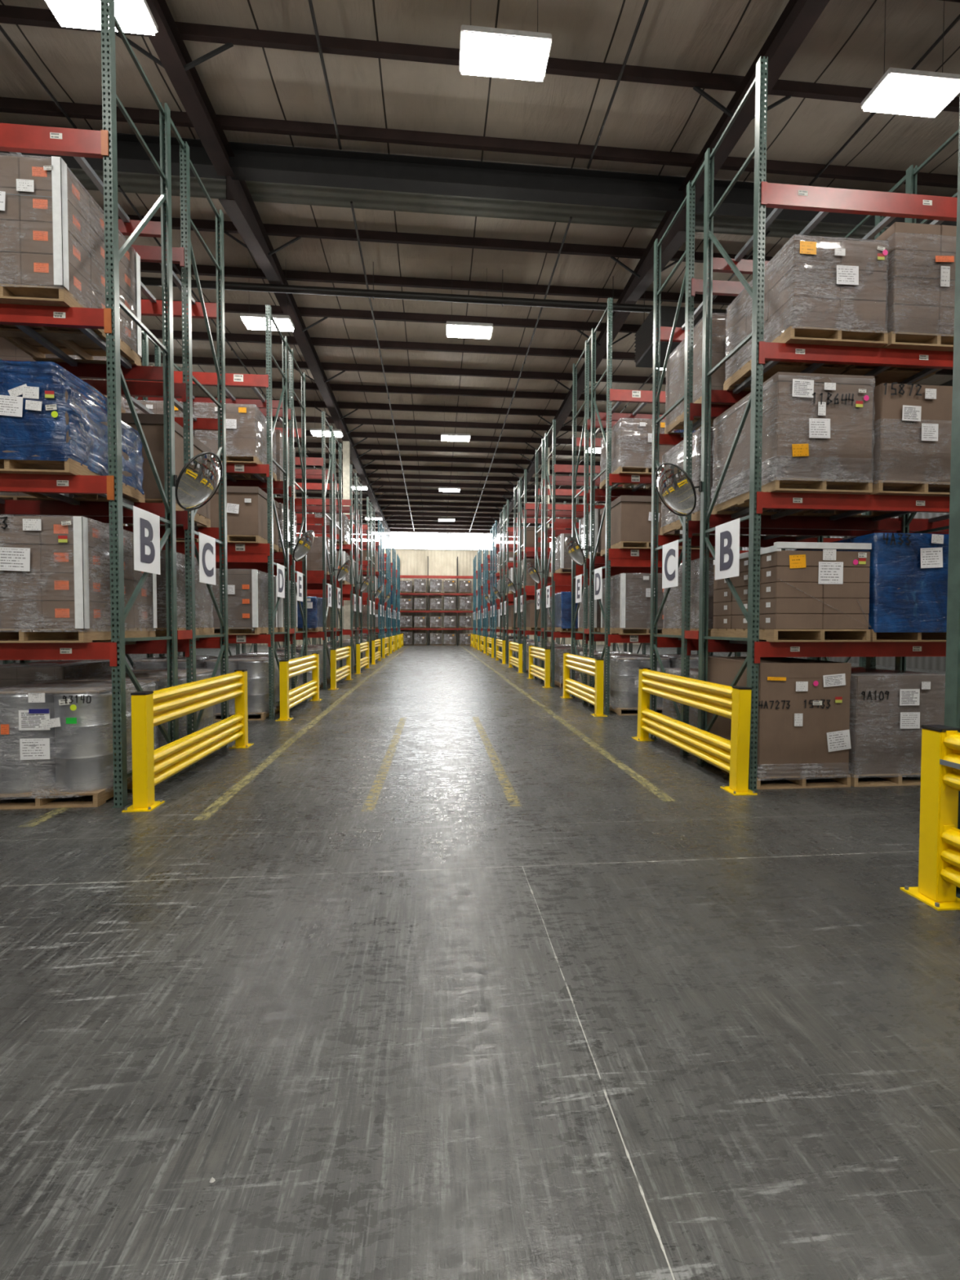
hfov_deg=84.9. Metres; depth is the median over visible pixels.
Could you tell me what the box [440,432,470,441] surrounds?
light
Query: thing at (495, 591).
convex mirror
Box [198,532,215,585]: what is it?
aisle sign
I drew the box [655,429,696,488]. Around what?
load
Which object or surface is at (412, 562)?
wall
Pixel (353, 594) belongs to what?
aisle sign
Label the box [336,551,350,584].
load
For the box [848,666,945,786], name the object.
load
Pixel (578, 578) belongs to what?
aisle sign
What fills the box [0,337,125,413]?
load
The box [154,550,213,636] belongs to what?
load
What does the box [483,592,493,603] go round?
convex mirror
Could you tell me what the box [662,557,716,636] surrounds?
load
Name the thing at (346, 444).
column
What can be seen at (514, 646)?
guard rail
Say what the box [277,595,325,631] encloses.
load
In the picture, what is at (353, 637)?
load
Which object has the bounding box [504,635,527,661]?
load
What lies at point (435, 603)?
load
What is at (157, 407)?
load
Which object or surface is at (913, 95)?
diffuser
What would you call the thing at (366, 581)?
convex mirror
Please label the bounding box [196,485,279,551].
load
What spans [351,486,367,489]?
diffuser
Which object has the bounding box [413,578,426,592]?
load
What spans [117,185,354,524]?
pipe
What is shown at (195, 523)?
load
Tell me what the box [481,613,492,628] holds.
load
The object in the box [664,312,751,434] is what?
load
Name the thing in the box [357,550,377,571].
load
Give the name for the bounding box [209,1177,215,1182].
paper scrap
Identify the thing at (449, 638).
load
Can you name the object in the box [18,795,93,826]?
painted line
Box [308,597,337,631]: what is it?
load
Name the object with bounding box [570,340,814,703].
rack
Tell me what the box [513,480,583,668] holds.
rack
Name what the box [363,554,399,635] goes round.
rack
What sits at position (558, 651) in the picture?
load
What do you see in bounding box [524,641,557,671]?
load
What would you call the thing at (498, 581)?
load
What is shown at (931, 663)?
wall
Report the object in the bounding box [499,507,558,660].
rack
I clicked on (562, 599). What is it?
load
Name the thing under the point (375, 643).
guard rail
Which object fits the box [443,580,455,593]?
load
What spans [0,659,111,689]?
load
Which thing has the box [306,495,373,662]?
rack
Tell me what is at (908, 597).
load
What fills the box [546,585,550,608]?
aisle sign
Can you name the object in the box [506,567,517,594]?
load
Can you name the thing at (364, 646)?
guard rail
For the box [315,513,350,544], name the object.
load
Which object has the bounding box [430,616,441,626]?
load
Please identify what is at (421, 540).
window
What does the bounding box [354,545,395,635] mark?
rack
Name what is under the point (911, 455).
load
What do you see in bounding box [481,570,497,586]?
load
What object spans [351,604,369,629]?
load
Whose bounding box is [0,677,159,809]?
load
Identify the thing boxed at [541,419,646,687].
rack
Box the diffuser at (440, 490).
[439,488,459,492]
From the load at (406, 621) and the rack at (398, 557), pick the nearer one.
the rack at (398, 557)
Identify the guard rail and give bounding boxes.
[121,669,253,812]
[275,653,322,720]
[328,645,352,689]
[354,641,370,674]
[370,638,382,664]
[381,636,390,657]
[389,635,395,653]
[395,634,400,650]
[400,633,404,647]
[470,633,474,647]
[474,634,479,649]
[479,635,485,653]
[485,636,495,657]
[494,638,506,663]
[507,641,524,672]
[526,644,552,688]
[560,652,607,716]
[631,666,757,795]
[900,724,959,911]
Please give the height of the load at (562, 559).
1.071 m
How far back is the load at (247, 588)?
9.08 m
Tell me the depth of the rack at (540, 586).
16.39 m
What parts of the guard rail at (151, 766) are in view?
guard post, plate, corrugated rail, corrugated rail, guard post, plate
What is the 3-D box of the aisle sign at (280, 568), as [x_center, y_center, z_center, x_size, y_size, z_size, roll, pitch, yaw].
[-3.655,-1.082,9.637,0.008,0.600,0.470,0,1,-5]
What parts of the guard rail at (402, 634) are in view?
guard post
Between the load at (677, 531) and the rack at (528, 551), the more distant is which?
the rack at (528, 551)
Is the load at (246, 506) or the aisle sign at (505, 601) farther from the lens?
the aisle sign at (505, 601)
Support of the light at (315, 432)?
hanging from the ceiling
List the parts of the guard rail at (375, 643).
guard post, corrugated rail, corrugated rail, guard post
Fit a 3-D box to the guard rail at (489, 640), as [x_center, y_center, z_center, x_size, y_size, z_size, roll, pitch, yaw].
[0.561,0.374,28.849,0.240,1.050,2.682,0,1,-5]
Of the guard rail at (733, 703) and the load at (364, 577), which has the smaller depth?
the guard rail at (733, 703)
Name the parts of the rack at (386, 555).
post, post, post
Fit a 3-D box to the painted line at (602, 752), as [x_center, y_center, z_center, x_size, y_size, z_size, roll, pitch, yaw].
[0.103,1.008,24.504,0.130,0.001,39.260,0,1,-5]
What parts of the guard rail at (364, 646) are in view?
guard post, corrugated rail, corrugated rail, guard post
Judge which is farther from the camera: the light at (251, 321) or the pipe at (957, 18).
the light at (251, 321)
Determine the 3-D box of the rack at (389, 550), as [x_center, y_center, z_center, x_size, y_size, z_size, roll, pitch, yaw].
[-7.038,-2.832,33.387,2.626,7.200,1.084,0,1,-5]
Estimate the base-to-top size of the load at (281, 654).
1.101 m
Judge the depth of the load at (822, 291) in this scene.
5.18 m
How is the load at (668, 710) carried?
on the floor
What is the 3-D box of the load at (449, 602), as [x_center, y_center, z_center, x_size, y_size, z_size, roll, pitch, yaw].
[-2.649,-3.149,45.755,1.020,1.201,1.220,0,1,-5]
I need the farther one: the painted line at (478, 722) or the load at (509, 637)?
the load at (509, 637)
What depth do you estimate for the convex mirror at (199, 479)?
5.50 m
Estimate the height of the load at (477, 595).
1.071 m
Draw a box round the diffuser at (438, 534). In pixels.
[438,533,452,535]
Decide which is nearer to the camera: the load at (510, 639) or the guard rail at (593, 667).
the guard rail at (593, 667)
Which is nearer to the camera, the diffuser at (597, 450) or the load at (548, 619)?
the load at (548, 619)
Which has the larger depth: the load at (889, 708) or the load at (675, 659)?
the load at (675, 659)
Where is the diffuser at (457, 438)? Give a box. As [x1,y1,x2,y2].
[441,435,469,441]
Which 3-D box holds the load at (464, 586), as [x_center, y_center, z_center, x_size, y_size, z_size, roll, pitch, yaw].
[-1.293,-4.614,45.833,1.037,1.131,1.220,0,1,-5]
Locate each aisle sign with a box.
[133,506,159,574]
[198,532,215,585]
[276,563,284,598]
[297,571,302,601]
[328,583,331,606]
[337,587,340,608]
[353,594,355,611]
[359,595,361,612]
[369,600,371,614]
[373,601,374,614]
[500,602,502,615]
[504,600,506,614]
[515,597,516,613]
[520,595,522,612]
[537,589,539,608]
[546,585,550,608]
[575,573,582,603]
[594,566,602,599]
[662,539,678,588]
[715,517,740,579]
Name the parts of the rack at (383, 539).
post, upright frame, post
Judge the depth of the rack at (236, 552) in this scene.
9.22 m
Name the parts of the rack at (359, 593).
post, upright frame, post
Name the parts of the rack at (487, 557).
post, upright frame, post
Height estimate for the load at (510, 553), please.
1.131 m
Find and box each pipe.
[117,185,354,524]
[469,216,572,531]
[526,230,769,527]
[586,0,648,168]
[808,13,959,186]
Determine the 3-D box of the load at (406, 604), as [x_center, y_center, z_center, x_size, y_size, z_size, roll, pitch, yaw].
[-6.375,-3.051,45.437,1.037,1.011,1.221,0,1,-5]
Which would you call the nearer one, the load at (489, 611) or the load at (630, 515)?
the load at (630, 515)
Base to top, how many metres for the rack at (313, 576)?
7.200 m
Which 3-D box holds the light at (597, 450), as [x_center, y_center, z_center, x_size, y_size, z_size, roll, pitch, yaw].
[5.173,-8.863,22.604,1.180,1.466,0.500,0,1,-5]
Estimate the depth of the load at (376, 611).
31.46 m
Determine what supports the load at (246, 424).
on the rack at (236, 552)
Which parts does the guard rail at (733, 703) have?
plate, guard post, corrugated rail, corrugated rail, plate, guard post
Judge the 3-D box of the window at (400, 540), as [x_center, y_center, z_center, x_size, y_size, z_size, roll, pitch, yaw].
[-7.410,-8.736,46.092,3.000,1.460,0.140,0,1,-5]
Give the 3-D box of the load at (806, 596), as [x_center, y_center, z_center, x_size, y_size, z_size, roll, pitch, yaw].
[3.364,-0.489,5.805,1.020,0.985,1.218,0,1,-5]
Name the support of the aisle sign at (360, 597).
attached to the rack at (359, 593)
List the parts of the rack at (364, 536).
post, upright frame, post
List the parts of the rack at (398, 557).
post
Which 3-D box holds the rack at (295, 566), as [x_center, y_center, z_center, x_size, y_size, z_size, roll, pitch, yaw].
[-6.380,-2.244,10.893,5.186,7.200,1.100,0,1,-5]
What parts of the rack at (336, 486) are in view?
post, post, post, upright frame, post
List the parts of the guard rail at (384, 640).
guard post, guard post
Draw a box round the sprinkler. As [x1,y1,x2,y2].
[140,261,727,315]
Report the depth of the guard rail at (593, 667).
10.50 m
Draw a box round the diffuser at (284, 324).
[241,317,293,331]
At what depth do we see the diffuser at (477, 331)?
13.45 m
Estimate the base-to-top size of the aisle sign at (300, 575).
0.600 m
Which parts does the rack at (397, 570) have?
post, post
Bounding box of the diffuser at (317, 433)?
[311,431,342,437]
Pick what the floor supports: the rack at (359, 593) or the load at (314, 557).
the rack at (359, 593)
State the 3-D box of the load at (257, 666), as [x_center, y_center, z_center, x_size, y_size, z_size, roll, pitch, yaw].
[-4.353,0.840,9.722,1.142,1.101,1.222,0,1,-5]
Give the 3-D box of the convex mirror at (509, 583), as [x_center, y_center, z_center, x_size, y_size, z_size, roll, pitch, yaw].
[1.155,-2.052,19.660,0.479,0.593,0.601,-1,2,-44]
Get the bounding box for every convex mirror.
[173,452,222,510]
[288,529,315,561]
[333,560,351,581]
[356,575,370,591]
[371,585,382,598]
[384,591,391,602]
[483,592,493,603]
[493,586,503,599]
[506,577,519,593]
[526,562,544,583]
[564,535,590,565]
[654,462,702,515]
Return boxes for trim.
[384,548,490,551]
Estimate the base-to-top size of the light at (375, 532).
0.944 m
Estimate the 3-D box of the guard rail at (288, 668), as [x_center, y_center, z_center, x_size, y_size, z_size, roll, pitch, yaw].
[-3.550,0.847,10.455,0.240,1.050,2.682,0,1,-5]
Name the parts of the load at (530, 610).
box lid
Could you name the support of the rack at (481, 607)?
on the floor
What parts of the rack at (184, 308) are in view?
post, post, post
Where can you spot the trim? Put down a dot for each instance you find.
(384, 548)
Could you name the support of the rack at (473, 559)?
on the floor
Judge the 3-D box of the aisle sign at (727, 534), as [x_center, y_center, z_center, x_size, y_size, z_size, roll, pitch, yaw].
[2.666,-0.969,5.671,0.008,0.600,0.470,0,1,-5]
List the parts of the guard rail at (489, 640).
guard post, corrugated rail, corrugated rail, guard post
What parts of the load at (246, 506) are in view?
box lid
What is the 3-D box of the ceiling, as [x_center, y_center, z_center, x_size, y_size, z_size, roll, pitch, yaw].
[-0.587,-9.055,18.387,36.000,1.686,56.600,0,1,-5]
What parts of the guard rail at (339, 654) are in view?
guard post, corrugated rail, corrugated rail, guard post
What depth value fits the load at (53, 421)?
4.60 m
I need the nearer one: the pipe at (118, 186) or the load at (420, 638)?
the pipe at (118, 186)
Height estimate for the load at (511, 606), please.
1.087 m
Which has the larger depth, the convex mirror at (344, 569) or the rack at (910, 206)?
the convex mirror at (344, 569)
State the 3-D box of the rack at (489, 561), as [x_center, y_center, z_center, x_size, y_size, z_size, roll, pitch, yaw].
[1.550,-2.839,34.126,2.626,7.200,1.084,0,1,-5]
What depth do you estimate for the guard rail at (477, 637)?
37.24 m
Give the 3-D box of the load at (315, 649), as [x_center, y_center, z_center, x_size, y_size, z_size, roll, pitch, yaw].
[-4.809,0.722,14.193,1.142,1.101,1.222,0,1,-5]
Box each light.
[44,0,158,35]
[240,271,294,331]
[310,417,342,437]
[351,484,368,489]
[364,504,382,519]
[374,531,389,534]
[437,524,452,535]
[438,517,454,521]
[439,467,460,492]
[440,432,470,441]
[445,266,493,338]
[459,0,551,81]
[586,433,600,453]
[861,0,959,117]
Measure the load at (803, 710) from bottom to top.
1.280 m
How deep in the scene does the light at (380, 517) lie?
36.90 m
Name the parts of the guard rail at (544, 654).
guard post, corrugated rail, corrugated rail, guard post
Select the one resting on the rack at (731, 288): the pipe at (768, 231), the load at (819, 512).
the load at (819, 512)
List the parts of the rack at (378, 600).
post, upright frame, post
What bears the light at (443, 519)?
hanging from the ceiling
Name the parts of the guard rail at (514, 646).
guard post, corrugated rail, corrugated rail, guard post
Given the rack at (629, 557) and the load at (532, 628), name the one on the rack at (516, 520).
the load at (532, 628)
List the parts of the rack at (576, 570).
post, post, post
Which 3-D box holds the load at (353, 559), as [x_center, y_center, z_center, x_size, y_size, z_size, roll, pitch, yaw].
[-5.264,-2.507,20.034,1.020,1.071,1.220,0,1,-5]
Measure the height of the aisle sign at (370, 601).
0.600 m
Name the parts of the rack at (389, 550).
post, upright frame, post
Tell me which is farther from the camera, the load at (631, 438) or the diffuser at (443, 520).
the diffuser at (443, 520)
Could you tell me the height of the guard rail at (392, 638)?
1.050 m
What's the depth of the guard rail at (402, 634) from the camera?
41.68 m
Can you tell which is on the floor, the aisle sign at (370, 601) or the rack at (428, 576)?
the rack at (428, 576)
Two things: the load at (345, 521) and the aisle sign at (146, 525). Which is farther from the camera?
the load at (345, 521)
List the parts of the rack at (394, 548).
post, post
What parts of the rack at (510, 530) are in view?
post, upright frame, post, post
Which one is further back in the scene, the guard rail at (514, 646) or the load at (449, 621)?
the load at (449, 621)
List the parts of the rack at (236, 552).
post, post, post, post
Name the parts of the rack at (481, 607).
post, post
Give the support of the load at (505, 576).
on the rack at (501, 537)
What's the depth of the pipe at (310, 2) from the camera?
8.40 m
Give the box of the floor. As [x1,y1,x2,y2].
[0,644,959,1279]
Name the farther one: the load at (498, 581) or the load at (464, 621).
the load at (464, 621)
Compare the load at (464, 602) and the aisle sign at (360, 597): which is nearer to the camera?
the aisle sign at (360, 597)
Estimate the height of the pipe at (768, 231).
0.882 m
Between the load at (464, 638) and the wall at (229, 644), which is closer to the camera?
the wall at (229, 644)
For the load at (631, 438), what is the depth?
9.62 m
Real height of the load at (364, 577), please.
1.151 m
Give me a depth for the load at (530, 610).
18.64 m
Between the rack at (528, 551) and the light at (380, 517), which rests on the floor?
the rack at (528, 551)
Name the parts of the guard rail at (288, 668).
guard post, plate, corrugated rail, corrugated rail, guard post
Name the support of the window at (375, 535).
in the wall at (412, 562)
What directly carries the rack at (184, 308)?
on the floor
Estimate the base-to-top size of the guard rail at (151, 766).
1.050 m
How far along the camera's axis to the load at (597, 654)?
11.51 m
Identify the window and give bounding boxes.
[352,531,377,541]
[378,532,413,548]
[413,532,447,549]
[447,533,480,550]
[480,533,513,550]
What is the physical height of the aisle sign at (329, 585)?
0.600 m
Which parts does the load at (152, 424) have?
box lid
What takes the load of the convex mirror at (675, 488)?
attached to the rack at (910, 206)
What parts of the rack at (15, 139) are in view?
post, foot plate, post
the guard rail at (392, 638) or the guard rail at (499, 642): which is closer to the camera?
the guard rail at (499, 642)
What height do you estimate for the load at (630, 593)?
1.151 m
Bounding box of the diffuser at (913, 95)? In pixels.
[863,75,959,117]
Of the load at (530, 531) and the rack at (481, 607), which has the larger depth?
the rack at (481, 607)
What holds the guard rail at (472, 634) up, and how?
on the floor
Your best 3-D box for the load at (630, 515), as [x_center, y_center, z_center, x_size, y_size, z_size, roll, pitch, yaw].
[3.046,-2.182,10.246,1.050,0.957,1.220,0,1,-5]
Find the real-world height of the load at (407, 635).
1.201 m
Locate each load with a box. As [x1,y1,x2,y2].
[0,154,142,365]
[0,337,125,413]
[0,360,145,502]
[0,492,125,525]
[0,514,157,642]
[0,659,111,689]
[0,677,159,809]
[72,413,211,527]
[90,667,216,747]
[124,400,195,435]
[133,655,215,671]
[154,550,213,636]
[160,521,198,542]
[193,402,276,480]
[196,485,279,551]
[204,654,281,720]
[212,568,277,634]
[231,430,296,498]
[233,651,299,689]
[252,580,297,632]
[271,502,297,558]
[276,646,325,687]
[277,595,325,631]
[295,644,332,683]
[296,536,335,577]
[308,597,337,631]
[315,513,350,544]
[326,640,355,670]
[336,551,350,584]
[340,638,367,658]
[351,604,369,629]
[352,559,358,586]
[352,635,369,661]
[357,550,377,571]
[358,575,377,598]
[362,634,381,652]
[373,609,386,628]
[378,570,391,585]
[400,580,412,592]
[400,598,412,610]
[400,615,412,627]
[400,631,413,645]
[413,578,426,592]
[413,598,426,610]
[413,616,426,627]
[413,633,426,645]
[430,578,441,593]
[430,598,441,609]
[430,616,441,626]
[430,633,441,645]
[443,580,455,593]
[443,596,455,610]
[443,616,455,627]
[443,633,455,645]
[458,580,471,593]
[458,596,471,610]
[458,616,471,627]
[458,633,471,645]
[476,595,489,608]
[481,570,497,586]
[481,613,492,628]
[488,610,492,628]
[496,608,513,629]
[497,551,517,573]
[497,578,502,599]
[504,573,513,595]
[504,609,517,629]
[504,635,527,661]
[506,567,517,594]
[506,604,517,629]
[508,638,533,663]
[517,604,534,630]
[520,527,550,551]
[521,558,550,587]
[524,600,541,631]
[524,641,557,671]
[538,644,580,678]
[545,596,567,631]
[550,647,595,687]
[551,533,578,577]
[552,591,598,631]
[577,584,623,632]
[578,508,608,562]
[578,650,636,688]
[600,417,674,489]
[600,495,674,555]
[600,573,664,634]
[602,653,671,715]
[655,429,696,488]
[659,426,777,536]
[659,653,718,668]
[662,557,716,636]
[662,667,698,728]
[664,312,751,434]
[674,529,715,550]
[702,656,851,789]
[710,542,871,641]
[711,371,875,515]
[723,235,888,391]
[739,509,861,537]
[795,533,948,641]
[796,382,952,517]
[838,222,956,387]
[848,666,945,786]
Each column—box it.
[342,440,350,639]
[542,447,549,642]
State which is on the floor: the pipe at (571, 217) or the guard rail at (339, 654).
the guard rail at (339, 654)
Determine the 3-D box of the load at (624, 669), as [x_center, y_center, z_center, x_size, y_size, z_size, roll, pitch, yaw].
[3.040,0.834,10.359,1.142,1.101,1.222,0,1,-5]
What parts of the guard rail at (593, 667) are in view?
guard post, corrugated rail, corrugated rail, guard post, plate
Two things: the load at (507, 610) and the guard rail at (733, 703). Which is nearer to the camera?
the guard rail at (733, 703)
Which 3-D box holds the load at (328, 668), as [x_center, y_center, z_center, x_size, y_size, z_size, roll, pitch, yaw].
[-4.898,0.685,15.601,1.142,1.101,1.222,0,1,-5]
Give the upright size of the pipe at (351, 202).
0.882 m
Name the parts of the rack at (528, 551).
post, upright frame, post, post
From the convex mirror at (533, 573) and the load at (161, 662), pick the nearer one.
the load at (161, 662)
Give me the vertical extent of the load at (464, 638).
1.011 m
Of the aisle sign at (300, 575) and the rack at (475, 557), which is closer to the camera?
the aisle sign at (300, 575)
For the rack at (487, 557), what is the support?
on the floor
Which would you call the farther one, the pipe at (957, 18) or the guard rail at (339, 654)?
the guard rail at (339, 654)
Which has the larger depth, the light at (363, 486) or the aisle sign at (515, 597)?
the light at (363, 486)
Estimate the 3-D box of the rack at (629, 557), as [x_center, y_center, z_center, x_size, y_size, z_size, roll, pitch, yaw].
[4.857,-2.445,10.595,5.186,7.650,1.448,0,1,-5]
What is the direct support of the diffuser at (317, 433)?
attached to the light at (315, 432)
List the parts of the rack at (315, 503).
post, post, upright frame, post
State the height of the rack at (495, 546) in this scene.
7.200 m
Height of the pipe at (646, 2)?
0.808 m
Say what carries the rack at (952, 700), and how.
on the floor
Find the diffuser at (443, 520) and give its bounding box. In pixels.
[438,519,454,521]
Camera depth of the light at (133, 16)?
6.49 m
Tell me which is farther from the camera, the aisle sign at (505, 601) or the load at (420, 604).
the load at (420, 604)
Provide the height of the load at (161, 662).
1.101 m
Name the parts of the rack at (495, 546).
post, upright frame, post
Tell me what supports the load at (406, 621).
on the rack at (428, 576)
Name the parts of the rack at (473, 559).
post, upright frame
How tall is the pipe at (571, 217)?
0.882 m
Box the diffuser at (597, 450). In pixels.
[586,448,600,453]
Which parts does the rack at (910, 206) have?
post, post, post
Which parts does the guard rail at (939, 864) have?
plate, guard post, maker plate, corrugated rail, corrugated rail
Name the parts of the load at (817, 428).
box lid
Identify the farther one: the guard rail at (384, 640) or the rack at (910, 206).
the guard rail at (384, 640)
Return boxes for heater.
[634,292,715,368]
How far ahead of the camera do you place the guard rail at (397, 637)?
36.06 m
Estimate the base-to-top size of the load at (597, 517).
1.071 m
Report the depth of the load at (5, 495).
5.95 m
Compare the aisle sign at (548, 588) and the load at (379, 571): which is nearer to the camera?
the aisle sign at (548, 588)
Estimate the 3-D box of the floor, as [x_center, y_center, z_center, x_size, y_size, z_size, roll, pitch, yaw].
[-0.603,1.288,18.657,36.600,0.250,56.800,0,1,-5]
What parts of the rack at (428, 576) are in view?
post, post, post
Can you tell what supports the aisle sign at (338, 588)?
attached to the rack at (336, 486)
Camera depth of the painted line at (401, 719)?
5.84 m
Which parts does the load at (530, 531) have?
box lid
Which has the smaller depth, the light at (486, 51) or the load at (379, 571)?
the light at (486, 51)
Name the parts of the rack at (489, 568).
post, post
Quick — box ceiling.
[0,0,959,539]
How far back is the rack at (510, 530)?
23.22 m
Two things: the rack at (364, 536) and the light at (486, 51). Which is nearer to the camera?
the light at (486, 51)
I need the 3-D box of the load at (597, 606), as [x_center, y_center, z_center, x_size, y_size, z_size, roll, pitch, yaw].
[2.861,-0.688,11.755,1.020,1.071,1.220,0,1,-5]
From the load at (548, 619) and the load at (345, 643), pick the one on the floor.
the load at (345, 643)
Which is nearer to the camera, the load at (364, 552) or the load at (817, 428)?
the load at (817, 428)
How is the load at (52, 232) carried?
on the rack at (15, 139)
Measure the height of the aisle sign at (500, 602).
0.600 m
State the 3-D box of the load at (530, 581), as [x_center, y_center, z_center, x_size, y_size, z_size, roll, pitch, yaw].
[2.116,-2.562,20.668,1.038,1.171,1.220,0,1,-5]
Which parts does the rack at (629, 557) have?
post, post, post, post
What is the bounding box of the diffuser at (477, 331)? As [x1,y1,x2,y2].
[447,324,491,338]
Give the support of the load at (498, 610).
on the rack at (495, 546)
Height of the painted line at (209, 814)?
0.001 m
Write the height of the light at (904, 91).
1.572 m
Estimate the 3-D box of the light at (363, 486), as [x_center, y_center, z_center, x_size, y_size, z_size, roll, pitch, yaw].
[-6.784,-8.954,28.800,1.180,1.289,0.500,0,1,-5]
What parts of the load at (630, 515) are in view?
box lid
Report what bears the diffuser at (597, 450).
attached to the light at (597, 450)
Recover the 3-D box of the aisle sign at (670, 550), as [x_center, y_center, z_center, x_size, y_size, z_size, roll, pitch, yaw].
[2.548,-1.005,7.041,0.008,0.600,0.470,0,1,-5]
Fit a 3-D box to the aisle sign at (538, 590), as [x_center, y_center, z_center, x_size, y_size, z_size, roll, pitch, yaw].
[1.776,-1.240,15.995,0.008,0.600,0.470,0,1,-5]
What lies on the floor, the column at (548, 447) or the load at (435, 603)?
the column at (548, 447)
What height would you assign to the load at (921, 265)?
1.193 m
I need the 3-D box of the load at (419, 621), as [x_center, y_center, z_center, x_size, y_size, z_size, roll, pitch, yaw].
[-5.192,-1.542,45.578,1.037,1.011,1.221,0,1,-5]
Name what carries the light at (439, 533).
hanging from the ceiling
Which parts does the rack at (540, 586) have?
post, upright frame, post, post, post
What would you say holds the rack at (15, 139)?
on the floor
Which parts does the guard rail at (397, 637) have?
guard post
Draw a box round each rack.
[0,0,192,808]
[3,304,294,719]
[10,141,230,765]
[44,345,307,706]
[223,410,336,688]
[241,431,342,683]
[273,464,358,673]
[286,475,362,657]
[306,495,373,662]
[313,504,375,649]
[328,518,382,657]
[336,523,384,641]
[342,533,389,639]
[352,538,391,635]
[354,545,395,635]
[359,548,395,635]
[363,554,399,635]
[368,555,483,645]
[391,556,399,635]
[472,559,506,635]
[474,555,493,646]
[477,549,512,635]
[478,546,517,648]
[483,539,523,635]
[484,535,528,652]
[489,525,538,654]
[492,520,541,657]
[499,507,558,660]
[502,500,565,663]
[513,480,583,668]
[517,469,597,672]
[534,438,628,681]
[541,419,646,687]
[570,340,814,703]
[584,297,868,715]
[648,180,948,755]
[684,56,959,791]
[944,102,959,897]
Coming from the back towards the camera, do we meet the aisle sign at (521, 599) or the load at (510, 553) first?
the load at (510, 553)
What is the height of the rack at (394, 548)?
7.200 m
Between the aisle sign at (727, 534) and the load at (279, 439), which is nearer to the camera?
the aisle sign at (727, 534)
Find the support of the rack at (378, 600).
on the floor
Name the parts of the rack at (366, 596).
post, upright frame, post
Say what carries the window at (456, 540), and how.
in the wall at (412, 562)
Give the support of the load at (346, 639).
on the floor
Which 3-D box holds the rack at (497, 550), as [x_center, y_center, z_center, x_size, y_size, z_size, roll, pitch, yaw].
[1.935,-2.721,29.650,2.626,7.200,1.084,0,1,-5]
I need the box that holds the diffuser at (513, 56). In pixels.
[461,34,549,81]
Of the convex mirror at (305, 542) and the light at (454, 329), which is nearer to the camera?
the convex mirror at (305, 542)
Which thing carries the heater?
hanging from the ceiling
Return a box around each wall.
[0,523,235,663]
[240,531,642,644]
[645,379,952,671]
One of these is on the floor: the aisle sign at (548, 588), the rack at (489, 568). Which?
the rack at (489, 568)
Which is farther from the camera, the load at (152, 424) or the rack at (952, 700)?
the load at (152, 424)
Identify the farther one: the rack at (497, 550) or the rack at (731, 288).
the rack at (497, 550)
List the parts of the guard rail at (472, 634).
guard post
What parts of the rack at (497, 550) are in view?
post, upright frame, post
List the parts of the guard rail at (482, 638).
guard post, guard post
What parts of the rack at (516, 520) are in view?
post, upright frame, post, post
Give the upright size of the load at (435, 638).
1.051 m
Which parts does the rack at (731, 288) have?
post, post, post, post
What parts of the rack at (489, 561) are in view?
post, post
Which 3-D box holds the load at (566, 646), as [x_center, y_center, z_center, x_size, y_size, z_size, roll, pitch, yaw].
[2.449,0.680,16.234,1.142,1.101,1.222,0,1,-5]
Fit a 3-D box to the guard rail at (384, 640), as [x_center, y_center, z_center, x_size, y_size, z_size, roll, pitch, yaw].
[-5.093,0.378,28.362,0.240,1.050,2.682,0,1,-5]
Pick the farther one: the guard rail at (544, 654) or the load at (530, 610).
the load at (530, 610)
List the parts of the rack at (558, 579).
post, upright frame, post, post, post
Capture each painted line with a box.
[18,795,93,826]
[192,645,409,820]
[361,717,406,811]
[460,645,675,801]
[472,716,520,806]
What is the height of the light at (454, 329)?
1.676 m
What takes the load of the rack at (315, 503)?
on the floor
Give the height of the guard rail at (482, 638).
1.050 m
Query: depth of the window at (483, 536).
46.80 m
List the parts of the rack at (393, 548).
post, post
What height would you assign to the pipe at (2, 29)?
0.808 m
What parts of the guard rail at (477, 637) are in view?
guard post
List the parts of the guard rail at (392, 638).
guard post, guard post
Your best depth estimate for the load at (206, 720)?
6.30 m
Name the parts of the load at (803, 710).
box lid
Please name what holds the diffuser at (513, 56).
attached to the light at (486, 51)
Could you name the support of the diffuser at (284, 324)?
attached to the light at (251, 321)
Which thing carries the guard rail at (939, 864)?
on the floor
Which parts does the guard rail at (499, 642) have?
guard post, corrugated rail, corrugated rail, guard post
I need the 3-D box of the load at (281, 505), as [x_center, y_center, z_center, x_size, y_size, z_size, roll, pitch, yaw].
[-4.529,-2.262,11.077,1.020,1.051,1.220,0,1,-5]
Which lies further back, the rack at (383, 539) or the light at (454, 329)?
the rack at (383, 539)
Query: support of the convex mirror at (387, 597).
attached to the rack at (378, 600)
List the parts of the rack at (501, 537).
post, upright frame, post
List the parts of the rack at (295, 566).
post, post, post, post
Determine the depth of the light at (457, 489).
29.12 m
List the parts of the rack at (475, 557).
post, post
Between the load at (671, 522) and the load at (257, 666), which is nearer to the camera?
the load at (671, 522)
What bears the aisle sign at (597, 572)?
attached to the rack at (629, 557)
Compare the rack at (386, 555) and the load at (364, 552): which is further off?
the rack at (386, 555)
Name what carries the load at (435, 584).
on the rack at (428, 576)
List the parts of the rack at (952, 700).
foot plate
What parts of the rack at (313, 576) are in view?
post, post, upright frame, post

